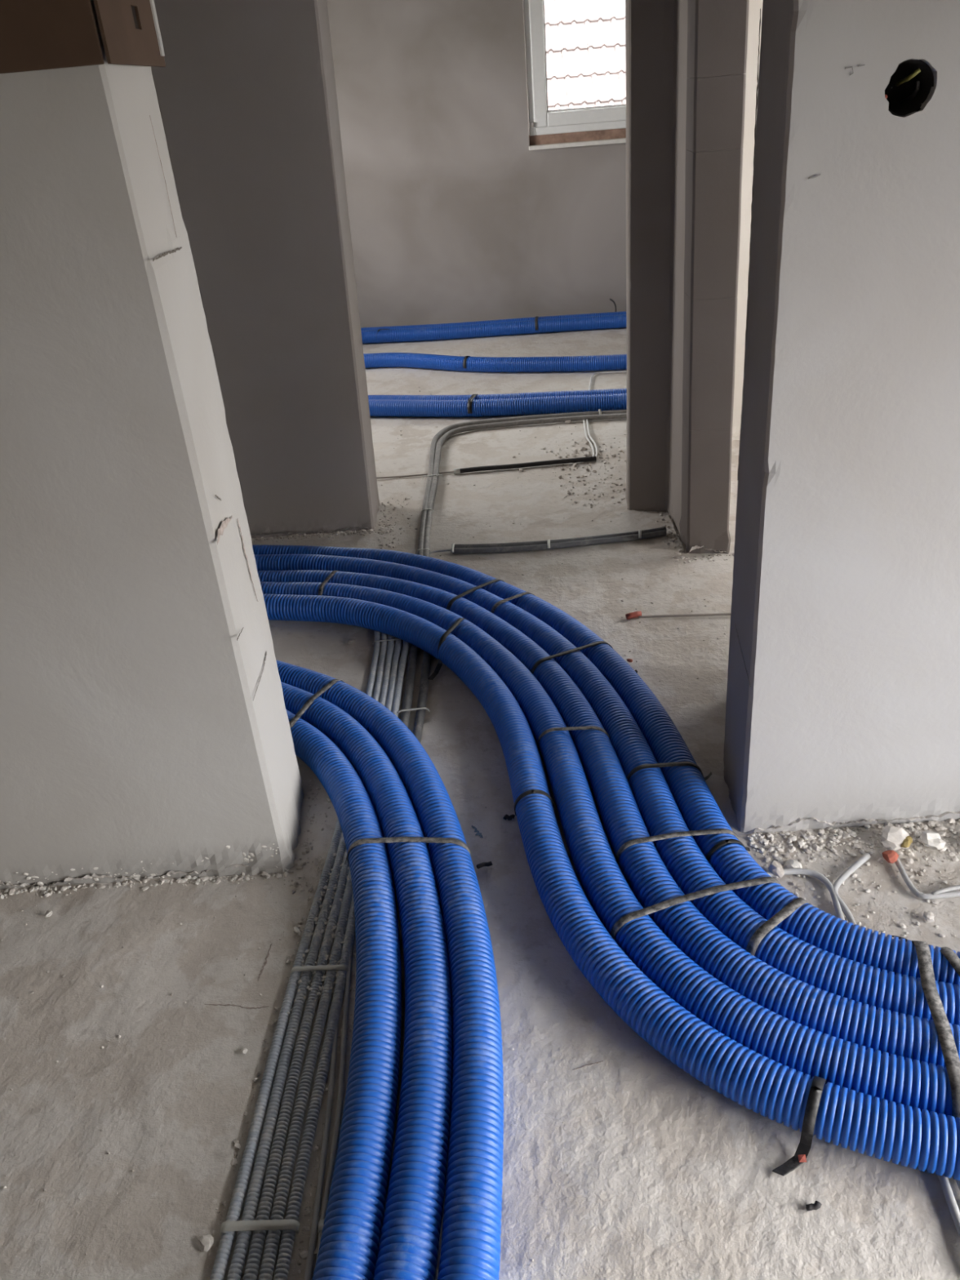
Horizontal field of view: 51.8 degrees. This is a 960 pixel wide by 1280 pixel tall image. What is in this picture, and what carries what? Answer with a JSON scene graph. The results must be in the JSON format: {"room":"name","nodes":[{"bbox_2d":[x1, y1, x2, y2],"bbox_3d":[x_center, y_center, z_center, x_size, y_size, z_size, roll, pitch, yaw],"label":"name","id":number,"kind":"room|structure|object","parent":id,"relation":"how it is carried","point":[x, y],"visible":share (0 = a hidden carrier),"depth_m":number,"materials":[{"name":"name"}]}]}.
{"room":"building under construction","nodes":[
{"label":"building under construction","id":0,"kind":"room"},
{"bbox_2d":[151,0,380,537],"bbox_3d":[-1.560,-1.472,2.863,2.355,2.630,0.248,-4,30,1],"label":"wall","id":1,"kind":"structure","parent":0,"point":[246,91],"depth_m":2.92,"materials":[{"name":"paint"}]},
{"bbox_2d":[326,0,626,327],"bbox_3d":[0.034,-3.049,5.394,4.663,2.630,0.248,-2,30,6],"label":"wall","id":2,"kind":"structure","parent":0,"point":[454,218],"depth_m":5.53,"materials":[{"name":"paint"}]},
{"bbox_2d":[522,0,626,150],"bbox_3d":[0.747,-3.271,5.155,1.071,1.206,0.233,-2,30,6],"label":"window","id":3,"kind":"structure","parent":2,"relation":"in","point":[597,125],"depth_m":5.34,"materials":[{"name":"white plastic"}]},
{"bbox_2d":[0,327,959,1279],"bbox_3d":[0.418,0.191,2.254,6.400,0.014,8.900,-5,29,0],"label":"floor","id":4,"kind":"structure","parent":0,"point":[664,1175],"depth_m":1.61,"materials":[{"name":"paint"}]},
{"bbox_2d":[44,909,52,917],"bbox_3d":[-0.809,0.513,1.855,0.016,0.010,0.017,-5,29,0],"label":"stone","id":5,"kind":"object","parent":4,"relation":"on","point":[48,913],"visible":1,"depth_m":1.85,"materials":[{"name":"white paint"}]},
{"bbox_2d":[0,864,286,887],"bbox_3d":[-0.813,0.464,1.924,0.901,0.036,0.025,-4,30,1],"label":"drift","id":6,"kind":"object","parent":4,"relation":"on","point":[69,878],"visible":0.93,"depth_m":1.92,"materials":[{"name":"paint"}]},
{"bbox_2d":[0,868,293,901],"bbox_3d":[-0.736,0.479,1.910,0.754,0.009,0.038,-4,30,1],"label":"rubble","id":7,"kind":"object","parent":4,"relation":"on","point":[11,891],"visible":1,"depth_m":1.91,"materials":[{"name":"paint"}]},
{"bbox_2d":[0,879,303,1275],"bbox_3d":[-0.597,0.698,1.506,0.590,0.005,0.892,-5,29,0],"label":"rubble","id":8,"kind":"object","parent":4,"relation":"on","point":[215,917],"visible":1,"depth_m":1.62,"materials":[{"name":"paint"}]},
{"bbox_2d":[196,1234,213,1252],"bbox_3d":[-0.361,0.792,1.297,0.023,0.008,0.022,-5,29,0],"label":"stone","id":9,"kind":"object","parent":4,"relation":"on","point":[204,1242],"visible":1,"depth_m":1.29,"materials":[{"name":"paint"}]},
{"bbox_2d":[239,1048,247,1054],"bbox_3d":[-0.372,0.646,1.555,0.012,0.009,0.012,-5,29,0],"label":"stone","id":10,"kind":"object","parent":4,"relation":"on","point":[244,1051],"visible":1,"depth_m":1.55,"materials":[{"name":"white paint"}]},
{"bbox_2d":[206,854,355,1279],"bbox_3d":[-0.267,0.615,1.599,0.160,0.006,0.804,-2,30,5],"label":"rubble","id":11,"kind":"object","parent":4,"relation":"on","point":[304,1254],"visible":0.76,"depth_m":1.44,"materials":[{"name":"paint"}]},
{"bbox_2d":[209,630,380,1279],"bbox_3d":[-0.322,0.399,1.988,0.177,0.017,2.425,-5,29,0],"label":"cable conduit","id":12,"kind":"object","parent":4,"relation":"on","point":[222,1257],"visible":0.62,"depth_m":1.53,"materials":[{"name":"plastic"}]},
{"bbox_2d":[219,1219,300,1235],"bbox_3d":[-0.292,0.777,1.307,0.106,0.011,0.013,-3,30,3],"label":"tie","id":13,"kind":"object","parent":12,"relation":"attached to","point":[268,1224],"visible":1,"depth_m":1.30,"materials":[{"name":"grey plastic"}]},
{"bbox_2d":[289,964,348,975],"bbox_3d":[-0.274,0.562,1.683,0.100,0.011,0.010,-3,30,3],"label":"tie","id":14,"kind":"object","parent":12,"relation":"attached to","point":[324,967],"visible":1,"depth_m":1.68,"materials":[{"name":"grey plastic"}]},
{"bbox_2d":[372,638,401,645],"bbox_3d":[-0.239,0.004,2.660,0.103,0.011,0.007,-5,29,0],"label":"tie","id":15,"kind":"object","parent":12,"relation":"attached to","point":[383,640],"visible":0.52,"depth_m":2.66,"materials":[{"name":"grey plastic"}]},
{"bbox_2d":[292,926,299,933],"bbox_3d":[-0.330,0.520,1.772,0.016,0.007,0.010,17,36,34],"label":"stone","id":16,"kind":"object","parent":4,"relation":"on","point":[295,929],"visible":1,"depth_m":1.77,"materials":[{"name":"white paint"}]},
{"bbox_2d":[226,632,387,1279],"bbox_3d":[-0.302,0.398,1.987,0.175,0.017,2.426,-5,29,0],"label":"cable conduit","id":17,"kind":"object","parent":4,"relation":"on","point":[238,1258],"visible":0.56,"depth_m":1.52,"materials":[{"name":"plastic"}]},
{"bbox_2d":[250,526,367,536],"bbox_3d":[-0.749,-0.360,3.374,0.771,0.027,0.025,-4,30,1],"label":"drift","id":18,"kind":"object","parent":4,"relation":"on","point":[357,527],"visible":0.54,"depth_m":3.36,"materials":[{"name":"brown paint"}]},
{"bbox_2d":[289,778,331,893],"bbox_3d":[-0.333,0.387,2.011,0.073,0.007,0.352,-5,29,0],"label":"rubble","id":19,"kind":"object","parent":4,"relation":"on","point":[295,883],"visible":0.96,"depth_m":1.97,"materials":[{"name":"paint"}]},
{"bbox_2d":[243,635,394,1279],"bbox_3d":[-0.282,0.398,1.983,0.172,0.017,2.422,-5,29,0],"label":"cable conduit","id":20,"kind":"object","parent":4,"relation":"on","point":[254,1259],"visible":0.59,"depth_m":1.50,"materials":[{"name":"plastic"}]},
{"bbox_2d":[251,528,393,542],"bbox_3d":[-0.664,-0.346,3.349,0.746,0.012,0.050,-4,30,1],"label":"rubble","id":21,"kind":"object","parent":4,"relation":"on","point":[295,536],"visible":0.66,"depth_m":3.35,"materials":[{"name":"paint"}]},
{"bbox_2d":[303,848,346,1279],"bbox_3d":[-0.250,0.531,1.746,0.023,0.008,1.184,-6,30,-1],"label":"cable","id":22,"kind":"object","parent":4,"relation":"on","point":[333,1060],"visible":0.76,"depth_m":1.39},
{"bbox_2d":[258,637,401,1279],"bbox_3d":[-0.261,0.397,1.982,0.168,0.017,2.421,-5,29,0],"label":"cable conduit","id":23,"kind":"object","parent":4,"relation":"on","point":[266,1273],"visible":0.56,"depth_m":1.49,"materials":[{"name":"plastic"}]},
{"bbox_2d":[287,852,350,1013],"bbox_3d":[-0.269,0.502,1.785,0.079,0.005,0.478,-3,30,4],"label":"mortar splash","id":24,"kind":"object","parent":23,"relation":"on","point":[316,918],"visible":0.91,"depth_m":1.74,"materials":[{"name":"white paint"}]},
{"bbox_2d":[315,895,353,1262],"bbox_3d":[-0.223,0.580,1.656,0.018,0.008,0.977,-5,30,0],"label":"cable","id":25,"kind":"object","parent":4,"relation":"on","point":[344,1038],"visible":0.65,"depth_m":1.47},
{"bbox_2d":[317,1218,324,1233],"bbox_3d":[-0.186,0.771,1.304,0.056,0.008,0.014,-5,29,0],"label":"tie","id":26,"kind":"object","parent":25,"relation":"attached to","point":[321,1223],"visible":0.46,"depth_m":1.30,"materials":[{"name":"grey plastic"}]},
{"bbox_2d":[273,640,409,1279],"bbox_3d":[-0.239,0.396,1.980,0.170,0.017,2.420,-5,29,0],"label":"cable conduit","id":27,"kind":"object","parent":4,"relation":"on","point":[282,1266],"visible":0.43,"depth_m":1.48,"materials":[{"name":"plastic"}]},
{"bbox_2d":[397,706,429,713],"bbox_3d":[-0.160,0.171,2.357,0.080,0.014,0.006,-6,30,-2],"label":"tie","id":28,"kind":"object","parent":27,"relation":"attached to","point":[423,708],"visible":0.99,"depth_m":2.35,"materials":[{"name":"grey plastic"}]},
{"bbox_2d":[285,709,401,1279],"bbox_3d":[-0.491,0.490,1.769,0.789,0.081,2.247,-20,33,-24],"label":"ventilation duct","id":29,"kind":"object","parent":4,"relation":"on","point":[350,1237],"visible":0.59,"depth_m":1.48,"materials":[{"name":"blue plastic"}]},
{"bbox_2d":[345,836,471,864],"bbox_3d":[-0.143,0.399,1.856,0.249,0.067,0.054,2,30,12],"label":"strap","id":30,"kind":"object","parent":29,"relation":"attached to","point":[397,839],"visible":0.89,"depth_m":1.84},
{"bbox_2d":[280,681,453,1279],"bbox_3d":[-0.461,0.454,1.827,0.840,0.081,2.383,-21,33,-25],"label":"ventilation duct","id":31,"kind":"object","parent":4,"relation":"on","point":[409,1242],"visible":0.68,"depth_m":1.50,"materials":[{"name":"blue plastic"}]},
{"bbox_2d":[275,659,503,1279],"bbox_3d":[-0.421,0.423,1.875,0.879,0.081,2.521,-21,33,-26],"label":"ventilation duct","id":32,"kind":"object","parent":4,"relation":"on","point":[470,1247],"visible":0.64,"depth_m":1.51,"materials":[{"name":"blue plastic"}]},
{"bbox_2d":[288,679,344,728],"bbox_3d":[-0.386,0.162,2.300,0.022,0.056,0.244,10,33,24],"label":"strap","id":33,"kind":"object","parent":32,"relation":"attached to","point":[311,700],"visible":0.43,"depth_m":2.28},
{"bbox_2d":[377,497,417,549],"bbox_3d":[-0.282,-0.410,3.405,0.137,0.008,0.447,-5,29,0],"label":"rubble","id":34,"kind":"object","parent":4,"relation":"on","point":[406,498],"visible":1,"depth_m":3.38,"materials":[{"name":"paint"}]},
{"bbox_2d":[376,471,453,479],"bbox_3d":[-0.289,-0.630,3.788,0.409,0.007,0.021,-3,30,3],"label":"cable","id":35,"kind":"object","parent":4,"relation":"on","point":[449,472],"visible":0.66,"depth_m":3.78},
{"bbox_2d":[429,549,450,554],"bbox_3d":[-0.129,-0.282,3.149,0.092,0.007,0.014,-9,30,-7],"label":"cable","id":36,"kind":"object","parent":4,"relation":"on","point":[442,550],"visible":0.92,"depth_m":3.15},
{"bbox_2d":[475,861,493,868],"bbox_3d":[0.008,0.427,1.878,0.032,0.010,0.012,-10,30,-9],"label":"scrap","id":37,"kind":"object","parent":4,"relation":"on","point":[483,864],"visible":1,"depth_m":1.88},
{"bbox_2d":[360,311,626,330],"bbox_3d":[0.186,-1.840,5.774,3.919,0.073,0.106,-2,30,6],"label":"ventilation duct","id":38,"kind":"object","parent":4,"relation":"on","point":[611,313],"visible":0.13,"depth_m":5.75,"materials":[{"name":"blue plastic"}]},
{"bbox_2d":[360,314,626,343],"bbox_3d":[0.190,-1.802,5.707,3.919,0.073,0.107,-2,30,6],"label":"ventilation duct","id":39,"kind":"object","parent":4,"relation":"on","point":[449,332],"visible":0.41,"depth_m":5.68,"materials":[{"name":"blue plastic"}]},
{"bbox_2d":[534,315,537,330],"bbox_3d":[0.329,-1.838,5.721,0.017,0.052,0.158,-2,30,6],"label":"strap","id":40,"kind":"object","parent":39,"relation":"attached to","point":[536,317],"visible":0.91,"depth_m":5.66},
{"bbox_2d":[363,352,626,372],"bbox_3d":[0.216,-1.430,5.048,3.949,0.073,0.307,1,30,10],"label":"ventilation duct","id":41,"kind":"object","parent":4,"relation":"on","point":[480,364],"visible":0.25,"depth_m":4.97,"materials":[{"name":"blue plastic"}]},
{"bbox_2d":[462,355,470,368],"bbox_3d":[-0.064,-1.427,5.058,0.016,0.052,0.080,9,32,23],"label":"strap","id":42,"kind":"object","parent":41,"relation":"attached to","point":[465,357],"visible":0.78,"depth_m":5.03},
{"bbox_2d":[368,393,626,417],"bbox_3d":[0.244,-1.053,4.379,3.966,0.073,0.192,0,30,9],"label":"ventilation duct","id":43,"kind":"object","parent":4,"relation":"on","point":[486,407],"visible":0.27,"depth_m":4.33,"materials":[{"name":"blue plastic"}]},
{"bbox_2d":[466,394,477,413],"bbox_3d":[-0.030,-1.057,4.402,0.021,0.052,0.157,2,30,13],"label":"strap","id":44,"kind":"object","parent":43,"relation":"attached to","point":[471,398],"visible":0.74,"depth_m":4.34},
{"bbox_2d":[368,388,626,399],"bbox_3d":[0.242,-1.091,4.447,3.966,0.073,0.190,0,30,9],"label":"ventilation duct","id":45,"kind":"object","parent":4,"relation":"on","point":[617,391],"visible":0.12,"depth_m":4.39,"materials":[{"name":"blue plastic"}]},
{"bbox_2d":[376,332,626,485],"bbox_3d":[0.130,-1.155,4.655,1.348,0.008,2.395,-5,29,0],"label":"rubble","id":46,"kind":"object","parent":4,"relation":"on","point":[582,332],"visible":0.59,"depth_m":4.31,"materials":[{"name":"paint"}]},
{"bbox_2d":[502,813,515,820],"bbox_3d":[0.059,0.357,1.992,0.025,0.010,0.012,-5,29,0],"label":"scrap","id":47,"kind":"object","parent":4,"relation":"on","point":[506,816],"visible":1,"depth_m":1.99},
{"bbox_2d":[400,409,626,727],"bbox_3d":[-0.041,-0.359,3.301,1.146,0.068,3.037,10,33,25],"label":"pipe","id":48,"kind":"object","parent":4,"relation":"on","point":[412,660],"visible":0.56,"depth_m":3.60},
{"bbox_2d":[413,413,626,742],"bbox_3d":[-0.025,-0.332,3.251,1.129,0.068,3.019,10,33,24],"label":"pipe","id":49,"kind":"object","parent":4,"relation":"on","point":[426,664],"visible":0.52,"depth_m":3.68,"materials":[{"name":"plastic"}]},
{"bbox_2d":[453,456,596,474],"bbox_3d":[0.172,-0.668,3.772,0.546,0.021,0.024,-5,30,0],"label":"cable conduit","id":50,"kind":"object","parent":4,"relation":"on","point":[456,471],"visible":1,"depth_m":3.77,"materials":[{"name":"plastic"}]},
{"bbox_2d":[485,733,625,1275],"bbox_3d":[0.095,0.513,1.726,0.141,0.003,1.233,-5,29,0],"label":"rubble","id":51,"kind":"object","parent":4,"relation":"on","point":[512,1049],"visible":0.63,"depth_m":1.52,"materials":[{"name":"paint"}]},
{"bbox_2d":[452,529,666,554],"bbox_3d":[0.251,-0.304,3.117,0.680,0.018,0.049,-5,29,0],"label":"cable conduit","id":52,"kind":"object","parent":4,"relation":"on","point":[660,533],"visible":1,"depth_m":3.10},
{"bbox_2d":[453,526,666,547],"bbox_3d":[0.254,-0.318,3.142,0.682,0.018,0.052,-5,29,0],"label":"cable conduit","id":53,"kind":"object","parent":4,"relation":"on","point":[561,540],"visible":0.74,"depth_m":3.13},
{"bbox_2d":[512,429,626,479],"bbox_3d":[0.398,-0.726,3.852,0.474,0.016,0.473,-21,33,-26],"label":"rubble","id":54,"kind":"object","parent":4,"relation":"on","point":[587,442],"visible":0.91,"depth_m":3.84,"materials":[{"name":"paint"}]},
{"bbox_2d":[417,510,725,700],"bbox_3d":[0.188,-0.141,2.862,0.911,0.006,1.113,-5,29,0],"label":"rubble","id":55,"kind":"object","parent":4,"relation":"on","point":[717,638],"visible":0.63,"depth_m":2.86,"materials":[{"name":"paint"}]},
{"bbox_2d":[582,419,595,456],"bbox_3d":[0.439,-0.831,4.026,0.020,0.008,0.576,-4,30,2],"label":"cable","id":56,"kind":"object","parent":4,"relation":"on","point":[584,421],"visible":0.94,"depth_m":4.00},
{"bbox_2d":[586,419,597,458],"bbox_3d":[0.453,-0.833,4.027,0.023,0.008,0.566,-3,30,3],"label":"cable","id":57,"kind":"object","parent":4,"relation":"on","point":[587,421],"visible":0.97,"depth_m":3.98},
{"bbox_2d":[558,439,626,508],"bbox_3d":[0.397,-0.637,3.698,0.227,0.011,0.728,-5,29,0],"label":"rubble","id":58,"kind":"object","parent":4,"relation":"on","point":[624,489],"visible":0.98,"depth_m":3.51,"materials":[{"name":"paint"}]},
{"bbox_2d":[260,582,951,1116],"bbox_3d":[-0.189,0.180,2.268,4.158,0.081,0.973,13,34,29],"label":"ventilation duct","id":59,"kind":"object","parent":4,"relation":"on","point":[922,1086],"visible":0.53,"depth_m":1.61,"materials":[{"name":"blue plastic"}]},
{"bbox_2d":[318,570,339,595],"bbox_3d":[-0.435,-0.159,2.868,0.012,0.052,0.153,4,31,16],"label":"strap","id":60,"kind":"object","parent":59,"relation":"attached to","point":[322,586],"visible":0.55,"depth_m":2.83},
{"bbox_2d":[427,617,468,679],"bbox_3d":[-0.080,0.013,2.533,0.013,0.074,0.225,9,33,24],"label":"strap","id":61,"kind":"object","parent":59,"relation":"attached to","point":[459,620],"visible":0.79,"depth_m":2.50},
{"bbox_2d":[610,876,781,940],"bbox_3d":[0.370,0.454,1.679,0.316,0.051,0.022,-12,30,-11],"label":"strap","id":62,"kind":"object","parent":59,"relation":"attached to","point":[621,922],"visible":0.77,"depth_m":1.67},
{"bbox_2d":[892,935,959,1118],"bbox_3d":[0.670,0.554,1.457,0.044,0.051,0.329,-1,30,7],"label":"strap","id":63,"kind":"object","parent":59,"relation":"attached to","point":[946,1039],"visible":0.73,"depth_m":1.42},
{"bbox_2d":[252,544,959,985],"bbox_3d":[-0.176,0.051,2.493,4.347,0.081,0.992,13,34,29],"label":"ventilation duct","id":64,"kind":"object","parent":4,"relation":"on","point":[699,809],"visible":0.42,"depth_m":1.91,"materials":[{"name":"blue plastic"}]},
{"bbox_2d":[490,591,535,613],"bbox_3d":[0.092,-0.093,2.685,0.151,0.052,0.013,-21,33,-25],"label":"strap","id":65,"kind":"object","parent":64,"relation":"attached to","point":[500,602],"visible":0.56,"depth_m":2.66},
{"bbox_2d":[706,839,746,861],"bbox_3d":[0.447,0.384,1.790,0.079,0.051,0.009,-11,30,-11],"label":"strap","id":66,"kind":"object","parent":64,"relation":"attached to","point":[720,844],"visible":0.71,"depth_m":1.78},
{"bbox_2d":[253,554,959,1026],"bbox_3d":[-0.185,0.091,2.424,4.285,0.081,0.984,13,34,29],"label":"ventilation duct","id":67,"kind":"object","parent":4,"relation":"on","point":[682,856],"visible":0.53,"depth_m":1.82,"materials":[{"name":"blue plastic"}]},
{"bbox_2d":[446,578,504,610],"bbox_3d":[-0.010,-0.120,2.740,0.226,0.058,0.018,-28,37,-35],"label":"strap","id":68,"kind":"object","parent":67,"relation":"attached to","point":[451,602],"visible":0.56,"depth_m":2.71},
{"bbox_2d":[626,761,711,781],"bbox_3d":[0.396,0.277,2.008,0.196,0.072,0.052,-12,30,-12],"label":"strap","id":69,"kind":"object","parent":67,"relation":"attached to","point":[633,771],"visible":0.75,"depth_m":1.99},
{"bbox_2d":[616,828,750,865],"bbox_3d":[0.379,0.386,1.819,0.259,0.073,0.028,-8,30,-6],"label":"strap","id":70,"kind":"object","parent":67,"relation":"attached to","point":[705,832],"visible":0.82,"depth_m":1.80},
{"bbox_2d":[746,897,812,955],"bbox_3d":[0.494,0.473,1.627,0.158,0.051,0.016,-25,35,-31],"label":"strap","id":71,"kind":"object","parent":67,"relation":"attached to","point":[794,904],"visible":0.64,"depth_m":1.60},
{"bbox_2d":[934,946,959,976],"bbox_3d":[0.728,0.521,1.506,0.041,0.051,0.180,-12,30,-13],"label":"strap","id":72,"kind":"object","parent":67,"relation":"attached to","point":[953,958],"visible":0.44,"depth_m":1.51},
{"bbox_2d":[588,370,626,390],"bbox_3d":[0.552,-1.229,4.711,0.145,0.008,0.436,13,34,29],"label":"cable","id":73,"kind":"object","parent":4,"relation":"on","point":[620,371],"visible":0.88,"depth_m":4.83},
{"bbox_2d":[257,569,959,1067],"bbox_3d":[-0.182,0.139,2.339,4.221,0.081,0.982,13,34,29],"label":"ventilation duct","id":74,"kind":"object","parent":4,"relation":"on","point":[641,864],"visible":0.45,"depth_m":1.70,"materials":[{"name":"blue plastic"}]},
{"bbox_2d":[530,640,612,674],"bbox_3d":[0.226,0.048,2.416,0.227,0.051,0.012,-16,31,-19],"label":"strap","id":75,"kind":"object","parent":74,"relation":"attached to","point":[593,644],"visible":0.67,"depth_m":2.40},
{"bbox_2d":[537,725,609,751],"bbox_3d":[0.202,0.212,2.132,0.157,0.051,0.010,-3,30,3],"label":"strap","id":76,"kind":"object","parent":74,"relation":"attached to","point":[589,726],"visible":0.89,"depth_m":2.12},
{"bbox_2d":[262,593,959,1180],"bbox_3d":[-0.191,0.222,2.195,4.104,0.081,0.964,14,34,30],"label":"ventilation duct","id":77,"kind":"object","parent":4,"relation":"on","point":[924,1140],"visible":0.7,"depth_m":1.53,"materials":[{"name":"blue plastic"}]},
{"bbox_2d":[514,789,553,815],"bbox_3d":[0.106,0.320,1.956,0.079,0.051,0.011,-7,30,-3],"label":"strap","id":78,"kind":"object","parent":77,"relation":"attached to","point":[533,791],"visible":0.92,"depth_m":1.95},
{"bbox_2d":[772,1075,826,1176],"bbox_3d":[0.443,0.654,1.339,0.033,0.074,0.139,18,37,35],"label":"strap","id":79,"kind":"object","parent":77,"relation":"attached to","point":[800,1157],"visible":0.98,"depth_m":1.33,"materials":[{"name":"black plastic"}]},
{"bbox_2d":[665,511,686,553],"bbox_3d":[0.632,-0.353,3.153,0.026,0.023,0.342,-4,30,1],"label":"drift","id":80,"kind":"object","parent":4,"relation":"on","point":[667,513],"visible":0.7,"depth_m":3.13,"materials":[{"name":"brown paint"}]},
{"bbox_2d":[625,611,730,620],"bbox_3d":[0.546,-0.072,2.668,0.304,0.019,0.026,-2,30,5],"label":"cable","id":81,"kind":"object","parent":4,"relation":"on","point":[635,614],"visible":0.91,"depth_m":2.67,"materials":[{"name":"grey plastic"}]},
{"bbox_2d":[656,511,733,563],"bbox_3d":[0.700,-0.341,3.131,0.263,0.009,0.437,-5,29,0],"label":"rubble","id":82,"kind":"object","parent":4,"relation":"on","point":[673,535],"visible":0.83,"depth_m":3.02,"materials":[{"name":"paint"}]},
{"bbox_2d":[688,545,728,553],"bbox_3d":[0.693,-0.276,2.999,0.137,0.033,0.023,0,30,9],"label":"drift","id":83,"kind":"object","parent":4,"relation":"on","point":[695,546],"visible":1,"depth_m":2.99,"materials":[{"name":"paint"}]},
{"bbox_2d":[768,860,784,878],"bbox_3d":[0.538,0.418,1.796,0.026,0.028,0.033,-5,29,0],"label":"lump","id":84,"kind":"object","parent":4,"relation":"on","point":[775,868],"visible":1,"depth_m":1.79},
{"bbox_2d":[783,859,802,868],"bbox_3d":[0.573,0.414,1.812,0.032,0.014,0.031,-5,29,0],"label":"lump","id":85,"kind":"object","parent":4,"relation":"on","point":[791,864],"visible":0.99,"depth_m":1.81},
{"bbox_2d":[766,867,844,919],"bbox_3d":[0.586,0.452,1.740,0.114,0.012,0.230,-25,35,-31],"label":"cable","id":86,"kind":"object","parent":4,"relation":"on","point":[820,877],"visible":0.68,"depth_m":1.77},
{"bbox_2d":[805,1200,822,1210],"bbox_3d":[0.432,0.731,1.277,0.020,0.011,0.011,-5,29,0],"label":"scrap","id":87,"kind":"object","parent":4,"relation":"on","point":[816,1205],"visible":1,"depth_m":1.27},
{"bbox_2d":[832,853,871,924],"bbox_3d":[0.647,0.451,1.731,0.063,0.012,0.244,7,32,20],"label":"cable","id":88,"kind":"object","parent":4,"relation":"on","point":[866,856],"visible":0.75,"depth_m":1.76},
{"bbox_2d":[744,811,959,835],"bbox_3d":[0.920,0.309,1.932,0.830,0.034,0.110,-4,30,2],"label":"drift","id":89,"kind":"object","parent":4,"relation":"on","point":[798,820],"visible":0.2,"depth_m":1.89,"materials":[{"name":"paint"}]},
{"bbox_2d":[746,817,959,911],"bbox_3d":[0.929,0.407,1.779,0.828,0.010,0.294,-5,29,0],"label":"rubble","id":90,"kind":"object","parent":4,"relation":"on","point":[843,834],"visible":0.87,"depth_m":1.86,"materials":[{"name":"stone"}]},
{"bbox_2d":[763,822,959,937],"bbox_3d":[0.940,0.411,1.771,0.803,0.008,0.286,-5,29,0],"label":"rubble","id":91,"kind":"object","parent":4,"relation":"on","point":[919,873],"visible":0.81,"depth_m":1.77,"materials":[{"name":"stone"}]},
{"bbox_2d":[882,849,898,863],"bbox_3d":[0.748,0.394,1.798,0.027,0.021,0.026,-14,31,-16],"label":"chip","id":92,"kind":"object","parent":4,"relation":"on","point":[891,856],"visible":1,"depth_m":1.79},
{"bbox_2d":[881,825,909,850],"bbox_3d":[0.771,0.370,1.837,0.049,0.037,0.046,18,37,35],"label":"lump","id":93,"kind":"object","parent":4,"relation":"on","point":[892,837],"visible":0.98,"depth_m":1.83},
{"bbox_2d":[901,835,912,848],"bbox_3d":[0.785,0.372,1.824,0.025,0.015,0.030,-5,29,0],"label":"crumb","id":94,"kind":"object","parent":93,"relation":"on","point":[908,841],"visible":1,"depth_m":1.82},
{"bbox_2d":[887,847,959,899],"bbox_3d":[0.804,0.415,1.771,0.101,0.010,0.130,-5,29,0],"label":"cable","id":95,"kind":"object","parent":4,"relation":"on","point":[950,894],"visible":0.91,"depth_m":1.72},
{"bbox_2d":[923,911,934,922],"bbox_3d":[0.764,0.471,1.682,0.018,0.015,0.020,-5,29,0],"label":"lump","id":96,"kind":"object","parent":4,"relation":"on","point":[928,916],"visible":1,"depth_m":1.68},
{"bbox_2d":[919,831,946,849],"bbox_3d":[0.834,0.371,1.826,0.043,0.036,0.041,-5,29,0],"label":"lump","id":97,"kind":"object","parent":4,"relation":"on","point":[932,840],"visible":1,"depth_m":1.82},
{"bbox_2d":[930,884,959,895],"bbox_3d":[0.824,0.435,1.726,0.078,0.008,0.010,-10,30,-9],"label":"cable","id":98,"kind":"object","parent":4,"relation":"on","point":[957,886],"visible":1,"depth_m":1.72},
{"bbox_2d":[937,1173,959,1237],"bbox_3d":[0.604,0.727,1.255,0.013,0.012,0.162,-2,30,5],"label":"cable","id":99,"kind":"object","parent":4,"relation":"on","point":[944,1182],"visible":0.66,"depth_m":1.26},
{"bbox_2d":[0,0,959,889],"bbox_3d":[-0.440,-0.727,1.379,4.448,2.630,0.258,-4,30,2],"label":"wall","id":100,"kind":"structure","parent":0,"point":[144,717],"depth_m":1.56,"materials":[{"name":"grey paint"}]},
{"bbox_2d":[0,0,165,73],"bbox_3d":[-0.791,-1.030,1.224,0.604,0.600,0.294,-5,29,0],"label":"guard","id":101,"kind":"object","parent":100,"relation":"attached to","point":[35,34],"visible":1,"depth_m":1.24,"materials":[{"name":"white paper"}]},
{"bbox_2d":[0,843,279,888],"bbox_3d":[-0.765,0.444,1.910,0.767,0.074,0.006,-4,30,1],"label":"plaster daub","id":102,"kind":"object","parent":100,"relation":"attached to","point":[246,860],"visible":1,"depth_m":1.91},
{"bbox_2d":[884,59,933,115],"bbox_3d":[0.561,-0.738,1.320,0.065,0.064,0.056,-5,29,0],"label":"box","id":103,"kind":"object","parent":100,"relation":"attached to","point":[912,82],"visible":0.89,"depth_m":1.33,"materials":[{"name":"black plastic"}]},
{"bbox_2d":[625,0,749,553],"bbox_3d":[0.520,-1.648,2.852,0.256,2.630,1.145,-5,29,0],"label":"wall partition","id":104,"kind":"structure","parent":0,"point":[686,60],"depth_m":2.75,"materials":[{"name":"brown paint"}]},
{"bbox_2d":[732,0,763,439],"bbox_3d":[1.529,-1.977,3.276,1.808,2.630,0.169,-5,29,0],"label":"wall","id":105,"kind":"structure","parent":0,"point":[754,6],"depth_m":3.45,"materials":[{"name":"paint"}]},
{"label":"outside","id":106,"kind":"structure","parent":0,"visible":0},
{"bbox_3d":[-0.080,-0.917,10.969,120.000,0.200,140.000,-5,30,0],"label":"ground","id":107,"kind":"structure","parent":106,"visible":0},
{"bbox_2d":[544,0,626,110],"bbox_3d":[1.481,-6.013,13.078,6.400,6.322,6.431,-5,29,0],"label":"roof tiles","id":108,"kind":"structure","parent":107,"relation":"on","point":[585,39],"depth_m":11.03,"materials":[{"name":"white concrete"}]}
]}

